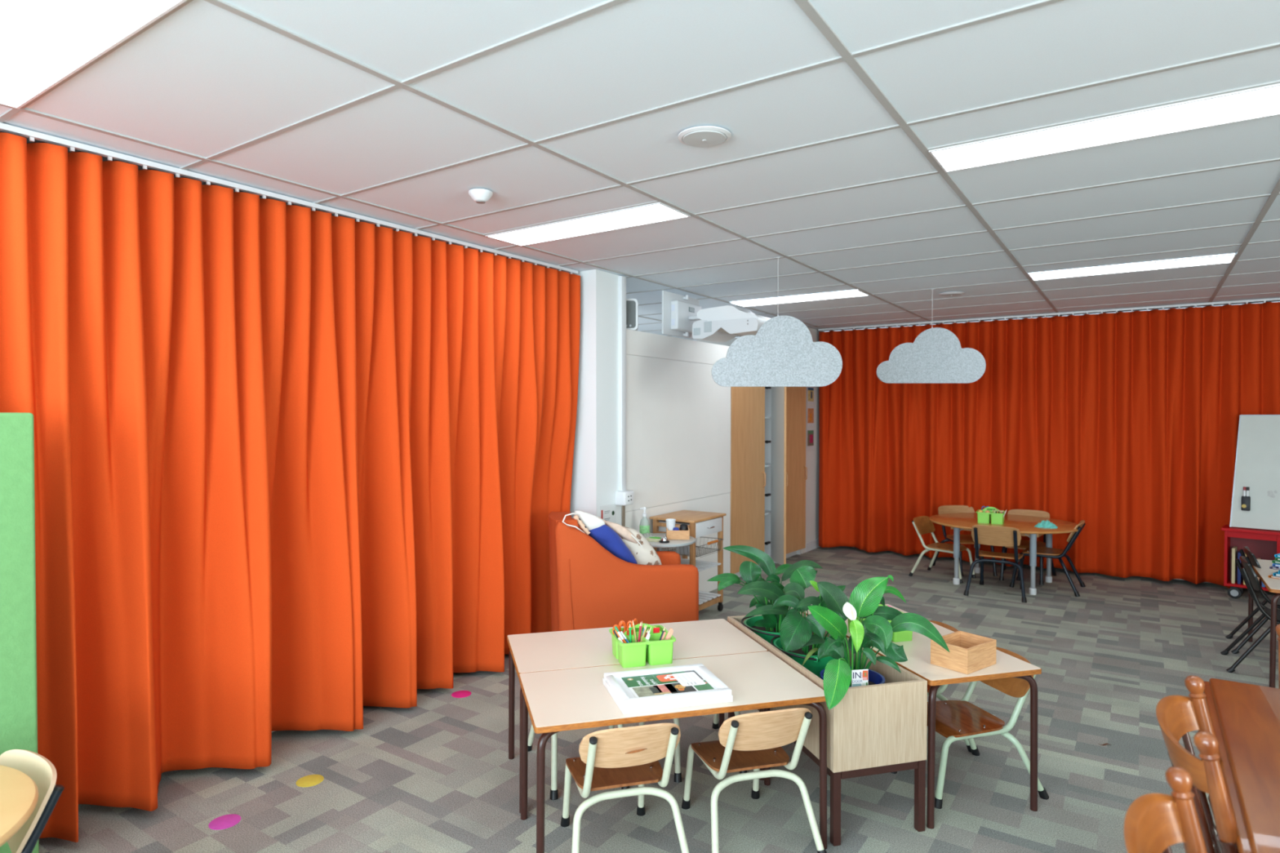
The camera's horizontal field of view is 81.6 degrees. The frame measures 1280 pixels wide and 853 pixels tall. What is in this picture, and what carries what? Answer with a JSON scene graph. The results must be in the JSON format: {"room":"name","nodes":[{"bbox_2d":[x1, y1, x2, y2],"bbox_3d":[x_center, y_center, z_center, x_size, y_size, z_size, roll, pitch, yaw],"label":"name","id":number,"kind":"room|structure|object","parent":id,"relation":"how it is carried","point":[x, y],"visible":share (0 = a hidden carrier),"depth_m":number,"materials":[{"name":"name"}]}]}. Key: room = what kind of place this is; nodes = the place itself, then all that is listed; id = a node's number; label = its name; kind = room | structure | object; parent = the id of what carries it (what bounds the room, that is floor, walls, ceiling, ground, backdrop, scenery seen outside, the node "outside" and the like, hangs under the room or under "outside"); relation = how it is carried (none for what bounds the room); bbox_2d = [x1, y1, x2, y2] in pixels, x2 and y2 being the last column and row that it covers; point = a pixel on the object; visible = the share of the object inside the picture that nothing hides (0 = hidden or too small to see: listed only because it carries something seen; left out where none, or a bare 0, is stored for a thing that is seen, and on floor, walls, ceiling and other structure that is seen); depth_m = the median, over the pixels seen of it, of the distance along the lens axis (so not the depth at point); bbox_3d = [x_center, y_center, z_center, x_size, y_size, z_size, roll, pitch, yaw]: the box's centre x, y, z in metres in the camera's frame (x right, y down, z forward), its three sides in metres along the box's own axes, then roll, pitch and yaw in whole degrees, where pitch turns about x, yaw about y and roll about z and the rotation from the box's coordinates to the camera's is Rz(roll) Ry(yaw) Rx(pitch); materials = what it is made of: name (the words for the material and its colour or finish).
{"room":"classroom","nodes":[
{"label":"classroom","id":0,"kind":"room"},
{"bbox_2d":[569,269,622,525],"bbox_3d":[-0.390,0.193,5.466,0.430,2.594,0.340,1,1,34],"label":"wall pillar","id":1,"kind":"structure","parent":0,"point":[595,469],"depth_m":5.27,"materials":[{"name":"white paint"}]},
{"bbox_2d":[599,503,616,523],"bbox_3d":[-0.230,0.692,5.323,0.003,0.260,0.200,1,1,34],"label":"instruction sheet","id":2,"kind":"object","parent":1,"relation":"attached to","point":[606,513],"visible":0.48,"depth_m":5.33,"materials":[{"name":"white paper"}]},
{"bbox_2d":[618,275,626,491],"bbox_3d":[-0.129,-0.312,5.433,0.032,1.566,0.058,1,1,34],"label":"cable trunking","id":3,"kind":"object","parent":1,"relation":"attached to","point":[622,280],"visible":1,"depth_m":5.41,"materials":[{"name":"white plastic"}]},
{"bbox_2d":[622,505,625,526],"bbox_3d":[-0.123,1.030,5.475,0.012,0.920,0.026,1,1,34],"label":"strip","id":4,"kind":"object","parent":1,"relation":"attached to","point":[623,506],"visible":0.02,"depth_m":5.46,"materials":[{"name":"brown"}]},
{"bbox_2d":[615,490,633,506],"bbox_3d":[-0.111,0.521,5.418,0.091,0.100,0.125,1,1,34],"label":"box","id":5,"kind":"object","parent":1,"relation":"attached to","point":[624,498],"visible":1,"depth_m":5.37,"materials":[{"name":"white plastic"}]},
{"bbox_2d":[0,0,1279,340],"bbox_3d":[0.979,-1.120,3.035,10.600,0.100,11.350,1,1,34],"label":"ceiling","id":6,"kind":"structure","parent":0,"point":[206,79],"depth_m":2.63,"materials":[{"name":"tile"}]},
{"bbox_2d":[0,0,186,109],"bbox_3d":[-1.654,-1.048,2.007,1.172,0.008,0.292,1,1,34],"label":"recessed light","id":7,"kind":"object","parent":6,"relation":"in","point":[43,43],"visible":1,"depth_m":1.98,"materials":[{"name":"white plastic"}]},
{"bbox_2d":[0,122,577,274],"bbox_3d":[-2.016,-1.046,2.920,0.028,0.034,5.600,1,1,34],"label":"track","id":8,"kind":"object","parent":6,"relation":"attached to","point":[32,135],"visible":1,"depth_m":3.27,"materials":[{"name":"white metal"}]},
{"bbox_2d":[0,132,580,842],"bbox_3d":[-2.019,0.236,2.933,0.343,2.541,5.592,1,1,33],"label":"curtain","id":9,"kind":"object","parent":8,"relation":"hanging from","point":[296,468],"visible":0.95,"depth_m":3.25,"materials":[{"name":"orange fabric"}]},
{"bbox_2d":[468,188,493,204],"bbox_3d":[-0.728,-1.046,3.388,0.110,0.047,0.110,1,1,34],"label":"smoke detector","id":10,"kind":"object","parent":6,"relation":"attached to","point":[481,196],"visible":1,"depth_m":3.36,"materials":[{"name":"white plastic"}]},
{"bbox_2d":[485,202,690,246],"bbox_3d":[-0.308,-1.077,3.994,1.172,0.008,0.292,1,1,34],"label":"recessed light","id":11,"kind":"object","parent":6,"relation":"in","point":[656,212],"visible":1,"depth_m":3.94,"materials":[{"name":"white plastic"}]},
{"bbox_2d":[0,0,1279,337],"bbox_3d":[0.979,-1.067,3.036,10.600,0.006,11.350,1,1,34],"label":"grid","id":12,"kind":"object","parent":6,"relation":"attached to","point":[806,6],"depth_m":2.83,"materials":[{"name":"grey metal"}]},
{"bbox_2d":[677,125,731,146],"bbox_3d":[0.235,-1.051,2.708,0.194,0.016,0.194,1,1,34],"label":"ceiling speaker","id":13,"kind":"object","parent":6,"relation":"attached to","point":[703,135],"visible":1,"depth_m":2.68,"materials":[{"name":"white plastic"}]},
{"bbox_2d":[682,129,726,146],"bbox_3d":[0.235,-1.050,2.708,0.161,0.014,0.161,1,1,34],"label":"grille","id":14,"kind":"object","parent":13,"relation":"attached to","point":[695,138],"depth_m":2.69,"materials":[{"name":"grey plastic"}]},
{"bbox_2d":[711,257,842,386],"bbox_3d":[0.882,-0.673,4.781,0.841,0.833,0.022,0,1,0],"label":"cloud","id":15,"kind":"object","parent":6,"relation":"hanging from","point":[783,352],"visible":1,"depth_m":4.77,"materials":[{"name":"grey fabric"}]},
{"bbox_2d":[729,289,869,306],"bbox_3d":[1.373,-1.114,6.478,1.172,0.008,0.292,1,1,34],"label":"recessed light","id":16,"kind":"object","parent":6,"relation":"in","point":[855,293],"visible":1,"depth_m":6.43,"materials":[{"name":"white plastic"}]},
{"bbox_2d":[876,288,986,383],"bbox_3d":[2.349,-0.728,5.984,0.874,0.758,0.022,0,1,0],"label":"cloud","id":17,"kind":"object","parent":6,"relation":"hanging from","point":[936,355],"visible":1,"depth_m":5.98,"materials":[{"name":"grey fabric"}]},
{"bbox_2d":[938,291,964,296],"bbox_3d":[2.603,-1.102,6.197,0.200,0.016,0.200,1,1,34],"label":"ceiling speaker","id":18,"kind":"object","parent":6,"relation":"attached to","point":[951,293],"visible":1,"depth_m":6.16,"materials":[{"name":"white plastic"}]},
{"bbox_2d":[941,293,962,296],"bbox_3d":[2.603,-1.101,6.197,0.166,0.014,0.166,1,1,34],"label":"grille","id":19,"kind":"object","parent":18,"relation":"attached to","point":[942,294],"depth_m":6.17,"materials":[{"name":"grey"}]},
{"bbox_2d":[817,297,1279,331],"bbox_3d":[5.158,-1.101,6.685,7.370,0.034,0.028,1,1,34],"label":"track","id":20,"kind":"object","parent":6,"relation":"attached to","point":[1246,301],"visible":1,"depth_m":7.33,"materials":[{"name":"white metal"}]},
{"bbox_2d":[818,302,1279,593],"bbox_3d":[5.161,0.177,6.714,7.370,2.534,0.250,1,1,34],"label":"curtain","id":21,"kind":"object","parent":20,"relation":"hanging from","point":[1125,424],"visible":0.77,"depth_m":7.28,"materials":[{"name":"orange fabric"}]},
{"bbox_2d":[928,83,1279,172],"bbox_3d":[1.679,-1.058,2.649,1.172,0.008,0.292,1,1,34],"label":"recessed light","id":22,"kind":"object","parent":6,"relation":"in","point":[1262,101],"visible":1,"depth_m":2.64,"materials":[{"name":"white plastic"}]},
{"bbox_2d":[1027,253,1235,280],"bbox_3d":[3.361,-1.094,5.133,1.172,0.008,0.292,1,1,34],"label":"recessed light","id":23,"kind":"object","parent":6,"relation":"in","point":[1223,259],"visible":1,"depth_m":5.09,"materials":[{"name":"white plastic"}]},
{"bbox_2d":[39,546,1279,852],"bbox_3d":[0.979,1.575,3.074,10.600,0.100,11.350,1,1,34],"label":"floor","id":24,"kind":"structure","parent":0,"point":[437,775],"depth_m":3.30,"materials":[{"name":"carpet"}]},
{"bbox_2d":[0,764,38,846],"bbox_3d":[-1.853,1.234,1.616,0.848,0.624,0.848,1,1,34],"label":"round table","id":25,"kind":"object","parent":24,"relation":"on","point":[19,793],"visible":1,"depth_m":1.83,"materials":[{"name":"beige laminate"}]},
{"bbox_2d":[0,412,39,852],"bbox_3d":[-2.383,0.752,1.878,0.300,1.579,1.380,1,1,34],"label":"screen","id":26,"kind":"object","parent":24,"relation":"on","point":[18,633],"visible":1,"depth_m":2.39,"materials":[{"name":"green fabric"}]},
{"bbox_2d":[0,749,64,852],"bbox_3d":[-1.819,1.238,1.844,0.484,0.624,0.568,1,1,34],"label":"chair","id":27,"kind":"object","parent":24,"relation":"on","point":[37,766],"visible":0.57,"depth_m":1.96,"materials":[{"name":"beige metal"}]},
{"bbox_2d":[208,813,240,830],"bbox_3d":[-1.603,1.527,2.866,0.110,0.002,0.110,1,1,34],"label":"dot","id":28,"kind":"object","parent":24,"relation":"on","point":[226,821],"visible":1,"depth_m":2.86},
{"bbox_2d":[295,774,324,787],"bbox_3d":[-1.419,1.523,3.189,0.110,0.002,0.110,1,1,34],"label":"dot","id":29,"kind":"object","parent":24,"relation":"on","point":[309,780],"visible":1,"depth_m":3.19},
{"bbox_2d":[451,690,471,697],"bbox_3d":[-1.006,1.508,4.182,0.110,0.002,0.110,1,1,34],"label":"dot","id":30,"kind":"object","parent":24,"relation":"on","point":[460,694],"visible":1,"depth_m":4.18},
{"bbox_2d":[528,723,629,799],"bbox_3d":[-0.270,1.256,3.310,0.440,0.544,0.517,0,1,-15],"label":"chair","id":31,"kind":"object","parent":24,"relation":"on","point":[553,791],"visible":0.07,"depth_m":3.06,"materials":[{"name":"beige metal"}]},
{"bbox_2d":[548,511,698,631],"bbox_3d":[-0.130,1.037,4.849,0.925,0.925,0.567,0,1,-11],"label":"armchair","id":32,"kind":"object","parent":24,"relation":"on","point":[591,587],"visible":0.72,"depth_m":4.57,"materials":[{"name":"orange fabric"}]},
{"bbox_2d":[562,510,637,564],"bbox_3d":[-0.263,0.722,4.692,0.508,0.385,0.127,0,1,-23],"label":"drawstring bag","id":33,"kind":"object","parent":32,"relation":"on","point":[591,525],"visible":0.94,"depth_m":4.68,"materials":[{"name":"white fabric"}]},
{"bbox_2d":[598,516,662,564],"bbox_3d":[-0.064,0.799,4.898,0.429,0.419,0.166,0,1,-11],"label":"cloth bag","id":34,"kind":"object","parent":32,"relation":"on","point":[646,555],"visible":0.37,"depth_m":4.84,"materials":[{"name":"white fabric"}]},
{"bbox_2d":[603,520,643,547],"bbox_3d":[-0.112,0.695,4.819,0.263,0.183,0.069,0,1,-4],"label":"cloth bag","id":35,"kind":"object","parent":34,"relation":"on","point":[622,531],"visible":0.92,"depth_m":4.79,"materials":[{"name":"white fabric"}]},
{"bbox_2d":[560,723,689,852],"bbox_3d":[-0.079,1.253,2.651,0.440,0.570,0.517,0,1,-15],"label":"chair","id":36,"kind":"object","parent":24,"relation":"on","point":[623,757],"visible":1,"depth_m":2.50,"materials":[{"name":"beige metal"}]},
{"bbox_2d":[506,618,768,813],"bbox_3d":[-0.030,1.241,3.300,1.066,0.562,0.524,0,1,-15],"label":"table","id":37,"kind":"object","parent":24,"relation":"on","point":[589,647],"visible":0.62,"depth_m":3.28,"materials":[{"name":"beige laminate"}]},
{"bbox_2d":[648,533,695,551],"bbox_3d":[0.142,1.154,5.410,0.529,0.675,0.529,1,1,34],"label":"side table","id":38,"kind":"object","parent":24,"relation":"on","point":[673,543],"visible":0.31,"depth_m":5.24,"materials":[{"name":"grey"}]},
{"bbox_2d":[639,506,649,533],"bbox_3d":[0.034,0.704,5.461,0.076,0.223,0.076,1,1,34],"label":"pump bottle","id":39,"kind":"object","parent":38,"relation":"on","point":[644,526],"visible":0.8,"depth_m":5.44,"materials":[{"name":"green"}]},
{"bbox_2d":[666,525,689,539],"bbox_3d":[0.274,0.771,5.392,0.165,0.090,0.097,0,1,0],"label":"box","id":40,"kind":"object","parent":38,"relation":"on","point":[670,535],"visible":0.81,"depth_m":5.34,"materials":[{"name":"brown wood"}]},
{"bbox_2d":[665,519,675,530],"bbox_3d":[0.224,0.742,5.406,0.076,0.130,0.076,1,1,34],"label":"cup","id":41,"kind":"object","parent":40,"relation":"in","point":[670,523],"visible":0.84,"depth_m":5.38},
{"bbox_2d":[518,651,826,852],"bbox_3d":[0.107,1.248,2.792,1.066,0.562,0.524,0,1,-15],"label":"table","id":42,"kind":"object","parent":24,"relation":"on","point":[555,701],"visible":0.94,"depth_m":2.69,"materials":[{"name":"beige laminate"}]},
{"bbox_2d":[608,623,675,667],"bbox_3d":[0.008,0.891,3.084,0.236,0.144,0.226,0,1,-15],"label":"caddy","id":43,"kind":"object","parent":42,"relation":"on","point":[657,652],"visible":0.81,"depth_m":3.00,"materials":[{"name":"green plastic"}]},
{"bbox_2d":[612,622,626,634],"bbox_3d":[-0.086,0.885,3.106,0.069,0.130,0.016,-1,1,-32],"label":"scissors","id":44,"kind":"object","parent":43,"relation":"in","point":[619,627],"visible":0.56,"depth_m":3.11,"materials":[{"name":"orange plastic"}]},
{"bbox_2d":[602,663,733,714],"bbox_3d":[0.093,0.948,2.701,0.400,0.041,0.302,0,1,-16],"label":"framed print","id":45,"kind":"object","parent":42,"relation":"on","point":[638,691],"visible":1,"depth_m":2.66,"materials":[{"name":"white paper"}]},
{"bbox_2d":[649,510,726,611],"bbox_3d":[0.396,1.092,5.856,0.428,0.785,0.515,1,1,34],"label":"trolley","id":46,"kind":"object","parent":24,"relation":"on","point":[700,523],"visible":0.54,"depth_m":5.79,"materials":[{"name":"brown wood"}]},
{"bbox_2d":[675,545,689,555],"bbox_3d":[0.332,0.928,5.695,0.120,0.104,0.020,1,1,34],"label":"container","id":47,"kind":"object","parent":46,"relation":"in","point":[686,548],"visible":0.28,"depth_m":5.68,"materials":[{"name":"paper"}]},
{"bbox_2d":[663,537,723,557],"bbox_3d":[0.420,0.934,5.838,0.370,0.103,0.398,1,1,34],"label":"wire basket","id":48,"kind":"object","parent":46,"relation":"on","point":[719,540],"depth_m":5.82,"materials":[{"name":"silver metal"}]},
{"bbox_2d":[639,711,746,782],"bbox_3d":[0.246,1.254,3.454,0.440,0.544,0.517,0,1,-15],"label":"chair","id":49,"kind":"object","parent":24,"relation":"on","point":[677,774],"visible":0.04,"depth_m":3.20,"materials":[{"name":"beige metal"}]},
{"bbox_2d":[730,386,765,577],"bbox_3d":[0.828,0.357,7.388,0.635,2.210,0.745,1,1,34],"label":"door","id":50,"kind":"structure","parent":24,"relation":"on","point":[748,475],"depth_m":7.20,"materials":[{"name":"brown wood"}]},
{"bbox_2d":[681,707,826,852],"bbox_3d":[0.392,1.251,2.778,0.440,0.570,0.517,0,1,-15],"label":"chair","id":51,"kind":"object","parent":24,"relation":"on","point":[754,741],"visible":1,"depth_m":2.63,"materials":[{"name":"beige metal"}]},
{"bbox_2d":[764,386,787,564],"bbox_3d":[1.226,0.351,7.795,0.837,2.210,0.446,1,1,34],"label":"tall cabinet","id":52,"kind":"object","parent":24,"relation":"on","point":[775,473],"visible":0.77,"depth_m":7.60,"materials":[{"name":"white laminate"}]},
{"bbox_2d":[786,386,807,558],"bbox_3d":[1.456,0.344,8.282,0.672,2.210,0.610,1,1,34],"label":"door","id":53,"kind":"structure","parent":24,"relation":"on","point":[796,468],"depth_m":8.15,"materials":[{"name":"brown wood"}]},
{"bbox_2d":[727,612,927,846],"bbox_3d":[0.758,1.237,3.244,0.392,0.572,1.033,0,1,-15],"label":"planter box","id":54,"kind":"object","parent":24,"relation":"on","point":[876,729],"visible":0.56,"depth_m":2.75,"materials":[{"name":"brown wood"}]},
{"bbox_2d":[744,615,779,644],"bbox_3d":[0.658,1.088,3.573,0.312,0.278,0.312,1,1,34],"label":"pot","id":55,"kind":"object","parent":54,"relation":"in","point":[767,631],"depth_m":3.52,"materials":[{"name":"green plastic"}]},
{"bbox_2d":[706,545,822,644],"bbox_3d":[0.641,0.901,3.579,0.551,0.651,0.354,-1,1,-40],"label":"potted plant","id":56,"kind":"object","parent":54,"relation":"on","point":[766,626],"visible":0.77,"depth_m":3.52,"materials":[{"name":"green plant"}]},
{"bbox_2d":[773,636,835,678],"bbox_3d":[0.749,1.097,3.276,0.312,0.268,0.312,1,1,34],"label":"pot","id":57,"kind":"object","parent":54,"relation":"in","point":[813,664],"depth_m":3.14,"materials":[{"name":"green plastic"}]},
{"bbox_2d":[770,580,848,678],"bbox_3d":[0.745,0.948,3.258,0.338,0.566,0.380,0,1,7],"label":"potted plant","id":58,"kind":"object","parent":54,"relation":"on","point":[796,639],"visible":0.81,"depth_m":3.16,"materials":[{"name":"green plant"}]},
{"bbox_2d":[819,666,884,687],"bbox_3d":[0.840,1.113,2.939,0.248,0.247,0.248,1,1,34],"label":"pot","id":59,"kind":"object","parent":54,"relation":"in","point":[874,677],"depth_m":2.97,"materials":[{"name":"blue plastic"}]},
{"bbox_2d":[808,574,950,710],"bbox_3d":[0.841,0.915,2.873,0.594,0.644,0.390,0,1,-28],"label":"peace lily","id":60,"kind":"object","parent":54,"relation":"on","point":[876,631],"visible":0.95,"depth_m":2.86,"materials":[{"name":"green plant"}]},
{"bbox_2d":[842,602,856,620],"bbox_3d":[0.801,0.704,2.834,0.052,0.069,0.024,0,1,9],"label":"flower","id":61,"kind":"object","parent":60,"relation":"on","point":[848,609],"depth_m":2.84,"materials":[{"name":"white plant"}]},
{"bbox_2d":[851,669,868,687],"bbox_3d":[0.830,0.974,2.798,0.066,0.115,0.003,0,1,-10],"label":"plant tag","id":62,"kind":"object","parent":60,"relation":"in","point":[860,677],"visible":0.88,"depth_m":2.80,"materials":[{"name":"white plastic"}]},
{"bbox_2d":[802,604,1041,829],"bbox_3d":[1.208,1.236,3.375,0.513,0.570,1.050,0,1,-15],"label":"table","id":63,"kind":"object","parent":24,"relation":"on","point":[917,651],"visible":0.49,"depth_m":2.94,"materials":[{"name":"beige laminate"}]},
{"bbox_2d":[847,604,912,642],"bbox_3d":[1.087,0.878,3.364,0.236,0.144,0.226,0,1,-15],"label":"caddy","id":64,"kind":"object","parent":63,"relation":"on","point":[902,636],"visible":0.09,"depth_m":3.28,"materials":[{"name":"green plastic"}]},
{"bbox_2d":[930,630,996,674],"bbox_3d":[1.302,0.907,2.988,0.212,0.098,0.158,-1,1,-36],"label":"box","id":65,"kind":"object","parent":63,"relation":"on","point":[970,653],"visible":0.96,"depth_m":2.94,"materials":[{"name":"brown wood"}]},
{"bbox_2d":[908,515,976,582],"bbox_3d":[2.954,1.187,7.236,0.440,0.568,0.516,-1,1,-44],"label":"chair","id":66,"kind":"object","parent":24,"relation":"on","point":[922,525],"visible":0.94,"depth_m":7.26,"materials":[{"name":"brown wood"}]},
{"bbox_2d":[927,620,971,752],"bbox_3d":[1.278,1.252,3.603,0.517,0.544,0.440,0,1,-15],"label":"chair","id":67,"kind":"object","parent":24,"relation":"on","point":[942,688],"visible":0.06,"depth_m":3.49,"materials":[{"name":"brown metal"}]},
{"bbox_2d":[932,505,997,576],"bbox_3d":[3.304,1.150,7.519,0.492,0.636,0.578,0,1,-1],"label":"chair","id":68,"kind":"object","parent":24,"relation":"on","point":[964,539],"visible":0.47,"depth_m":7.65,"materials":[{"name":"brown wood"}]},
{"bbox_2d":[890,646,1048,808],"bbox_3d":[1.387,1.258,3.182,0.517,0.544,0.440,0,1,-15],"label":"chair","id":69,"kind":"object","parent":24,"relation":"on","point":[955,720],"visible":0.7,"depth_m":3.09,"materials":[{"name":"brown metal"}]},
{"bbox_2d":[963,524,1026,602],"bbox_3d":[3.176,1.164,6.572,0.492,0.636,0.578,1,1,32],"label":"chair","id":70,"kind":"object","parent":24,"relation":"on","point":[1006,536],"visible":1,"depth_m":6.41,"materials":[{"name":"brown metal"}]},
{"bbox_2d":[928,512,1082,595],"bbox_3d":[3.400,1.178,6.967,1.290,0.580,1.200,1,1,40],"label":"table","id":71,"kind":"object","parent":24,"relation":"on","point":[958,522],"visible":0.76,"depth_m":6.89,"materials":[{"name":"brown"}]},
{"bbox_2d":[976,506,1004,524],"bbox_3d":[3.256,0.817,6.883,0.236,0.144,0.226,0,1,30],"label":"caddy","id":72,"kind":"object","parent":71,"relation":"on","point":[982,517],"visible":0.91,"depth_m":6.81,"materials":[{"name":"green plastic"}]},
{"bbox_2d":[1035,520,1057,528],"bbox_3d":[3.608,0.861,6.591,0.180,0.065,0.144,1,1,34],"label":"crumpled cloth","id":73,"kind":"object","parent":71,"relation":"on","point":[1044,524],"visible":1,"depth_m":6.56,"materials":[{"name":"teal fabric"}]},
{"bbox_2d":[999,509,1056,585],"bbox_3d":[3.735,1.155,7.194,0.492,0.636,0.578,1,1,34],"label":"chair","id":74,"kind":"object","parent":24,"relation":"on","point":[1024,544],"visible":0.35,"depth_m":7.24,"materials":[{"name":"brown wood"}]},
{"bbox_2d":[1008,520,1085,596],"bbox_3d":[3.723,1.161,6.771,0.578,0.636,0.492,1,1,36],"label":"chair","id":75,"kind":"object","parent":24,"relation":"on","point":[1042,552],"visible":0.86,"depth_m":6.67,"materials":[{"name":"black metal"}]},
{"bbox_2d":[1124,766,1207,852],"bbox_3d":[1.025,1.092,1.103,0.519,0.926,0.454,1,1,34],"label":"chair","id":76,"kind":"object","parent":24,"relation":"on","point":[1153,823],"visible":1,"depth_m":1.34,"materials":[{"name":"brown wood"}]},
{"bbox_2d":[1155,675,1239,852],"bbox_3d":[1.413,1.085,1.583,0.519,0.926,0.454,1,1,34],"label":"chair","id":77,"kind":"object","parent":24,"relation":"on","point":[1177,716],"visible":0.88,"depth_m":1.55,"materials":[{"name":"brown wood"}]},
{"bbox_2d":[1203,678,1279,852],"bbox_3d":[1.643,1.180,1.018,1.275,0.750,2.375,1,1,34],"label":"dining table","id":78,"kind":"object","parent":24,"relation":"on","point":[1245,717],"visible":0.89,"depth_m":1.80,"materials":[{"name":"brown wood"}]},
{"bbox_2d":[1220,555,1279,672],"bbox_3d":[3.972,1.173,4.538,0.634,0.684,0.432,1,1,34],"label":"chair","id":79,"kind":"object","parent":24,"relation":"on","point":[1251,580],"visible":0.89,"depth_m":4.53,"materials":[{"name":"black metal"}]},
{"bbox_2d":[1221,524,1279,598],"bbox_3d":[5.608,1.180,5.981,1.440,0.605,0.250,1,1,44],"label":"trolley","id":80,"kind":"object","parent":24,"relation":"on","point":[1264,544],"visible":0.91,"depth_m":6.37,"materials":[{"name":"red paint"}]},
{"bbox_2d":[1231,546,1237,583],"bbox_3d":[5.152,1.198,6.431,0.022,0.300,0.160,1,1,44],"label":"picture book","id":81,"kind":"object","parent":80,"relation":"on","point":[1234,549],"visible":0.98,"depth_m":6.38,"materials":[{"name":"beige paper"}]},
{"bbox_2d":[1237,551,1243,584],"bbox_3d":[5.180,1.213,6.403,0.022,0.270,0.160,1,1,44],"label":"picture book","id":82,"kind":"object","parent":80,"relation":"on","point":[1239,575],"visible":0.59,"depth_m":6.35,"materials":[{"name":"blue paper"}]},
{"bbox_2d":[1229,414,1279,530],"bbox_3d":[5.629,0.391,6.008,1.318,0.974,0.195,1,1,44],"label":"board","id":83,"kind":"object","parent":80,"relation":"on","point":[1257,463],"visible":1,"depth_m":6.32,"materials":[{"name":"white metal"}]},
{"bbox_2d":[1240,495,1250,511],"bbox_3d":[5.171,0.656,6.334,0.060,0.125,0.040,1,1,44],"label":"pocket","id":84,"kind":"object","parent":83,"relation":"attached to","point":[1246,500],"visible":1,"depth_m":6.32,"materials":[{"name":"black"}]},
{"bbox_2d":[1225,546,1279,653],"bbox_3d":[4.285,1.167,4.893,0.634,0.684,0.432,1,1,34],"label":"chair","id":85,"kind":"object","parent":24,"relation":"on","point":[1251,557],"visible":0.7,"depth_m":4.89,"materials":[{"name":"black metal"}]},
{"bbox_2d":[1247,559,1279,688],"bbox_3d":[4.177,1.216,4.557,0.600,0.575,1.100,1,1,34],"label":"table","id":86,"kind":"object","parent":24,"relation":"on","point":[1273,585],"visible":0.61,"depth_m":4.28,"materials":[{"name":"beige laminate"}]},
{"bbox_2d":[1275,624,1279,688],"bbox_3d":[2.059,1.079,2.046,0.454,0.926,0.519,1,1,34],"label":"chair","id":87,"kind":"object","parent":24,"relation":"on","point":[1277,627],"visible":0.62,"depth_m":2.29,"materials":[{"name":"brown wood"}]},
{"bbox_2d":[626,354,730,591],"bbox_3d":[0.258,0.372,6.274,0.240,2.213,1.730,1,1,34],"label":"wall partition","id":88,"kind":"structure","parent":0,"point":[627,354],"depth_m":6.13,"materials":[{"name":"paint"}]},
{"bbox_2d":[626,298,638,330],"bbox_3d":[-0.131,-0.844,5.646,0.230,0.235,0.160,0,1,1],"label":"wall speaker","id":89,"kind":"object","parent":88,"relation":"on","point":[632,305],"visible":0.37,"depth_m":5.57,"materials":[{"name":"white plastic"}]},
{"bbox_2d":[626,300,635,328],"bbox_3d":[-0.132,-0.843,5.573,0.200,0.205,0.006,0,1,1],"label":"grille","id":90,"kind":"object","parent":89,"relation":"attached to","point":[630,304],"depth_m":5.57,"materials":[{"name":"metal"}]},
{"bbox_2d":[625,328,730,591],"bbox_3d":[0.364,0.370,6.208,0.010,2.204,1.700,1,1,34],"label":"whiteboard","id":91,"kind":"object","parent":88,"relation":"attached to","point":[678,417],"visible":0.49,"depth_m":6.12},
{"bbox_2d":[662,290,770,342],"bbox_3d":[0.656,-0.886,5.920,0.775,0.390,0.580,1,1,34],"label":"projector","id":92,"kind":"object","parent":88,"relation":"attached to","point":[682,316],"visible":0.98,"depth_m":5.88,"materials":[{"name":"white plastic"}]},
{"bbox_2d":[704,321,711,332],"bbox_3d":[0.530,-0.780,5.811,0.066,0.080,0.003,1,1,34],"label":"vent","id":93,"kind":"object","parent":92,"relation":"attached to","point":[708,325],"depth_m":5.81,"materials":[{"name":"grey plastic"}]},
{"bbox_2d":[800,386,806,553],"bbox_3d":[1.624,0.149,8.637,0.610,2.590,0.120,1,1,34],"label":"wall","id":94,"kind":"structure","parent":0,"point":[803,550],"depth_m":8.51,"materials":[{"name":"paint"}]},
{"bbox_2d":[805,326,823,542],"bbox_3d":[2.032,0.146,8.802,0.100,2.590,0.650,1,1,34],"label":"wall","id":95,"kind":"structure","parent":0,"point":[812,455],"depth_m":8.75,"materials":[{"name":"paint"}]},
{"bbox_2d":[806,428,813,449],"bbox_3d":[1.980,0.144,8.613,0.005,0.240,0.220,1,1,34],"label":"painting","id":96,"kind":"object","parent":95,"relation":"attached to","point":[810,432],"visible":1,"depth_m":8.60,"materials":[{"name":"red paper"}]},
{"bbox_2d":[806,406,813,426],"bbox_3d":[1.980,-0.116,8.609,0.004,0.230,0.220,1,1,34],"label":"painting","id":97,"kind":"object","parent":95,"relation":"attached to","point":[810,415],"visible":1,"depth_m":8.59,"materials":[{"name":"orange paper"}]},
{"bbox_2d":[807,386,813,404],"bbox_3d":[1.980,-0.366,8.605,0.005,0.210,0.220,1,1,34],"label":"painting","id":98,"kind":"object","parent":95,"relation":"attached to","point":[810,389],"visible":0.91,"depth_m":8.60,"materials":[{"name":"beige paper"}]},
{"bbox_2d":[805,538,820,552],"bbox_3d":[2.076,1.392,8.784,0.014,0.100,0.620,1,1,34],"label":"baseboard","id":99,"kind":"structure","parent":95,"relation":"attached to","point":[813,544],"depth_m":8.68,"materials":[{"name":"white plastic"}]},
{"bbox_2d":[696,316,1208,582],"bbox_3d":[4.188,0.161,7.795,10.600,2.590,0.100,1,1,34],"label":"wall","id":100,"kind":"structure","parent":0,"point":[730,342],"depth_m":9.78,"materials":[{"name":"paint"}]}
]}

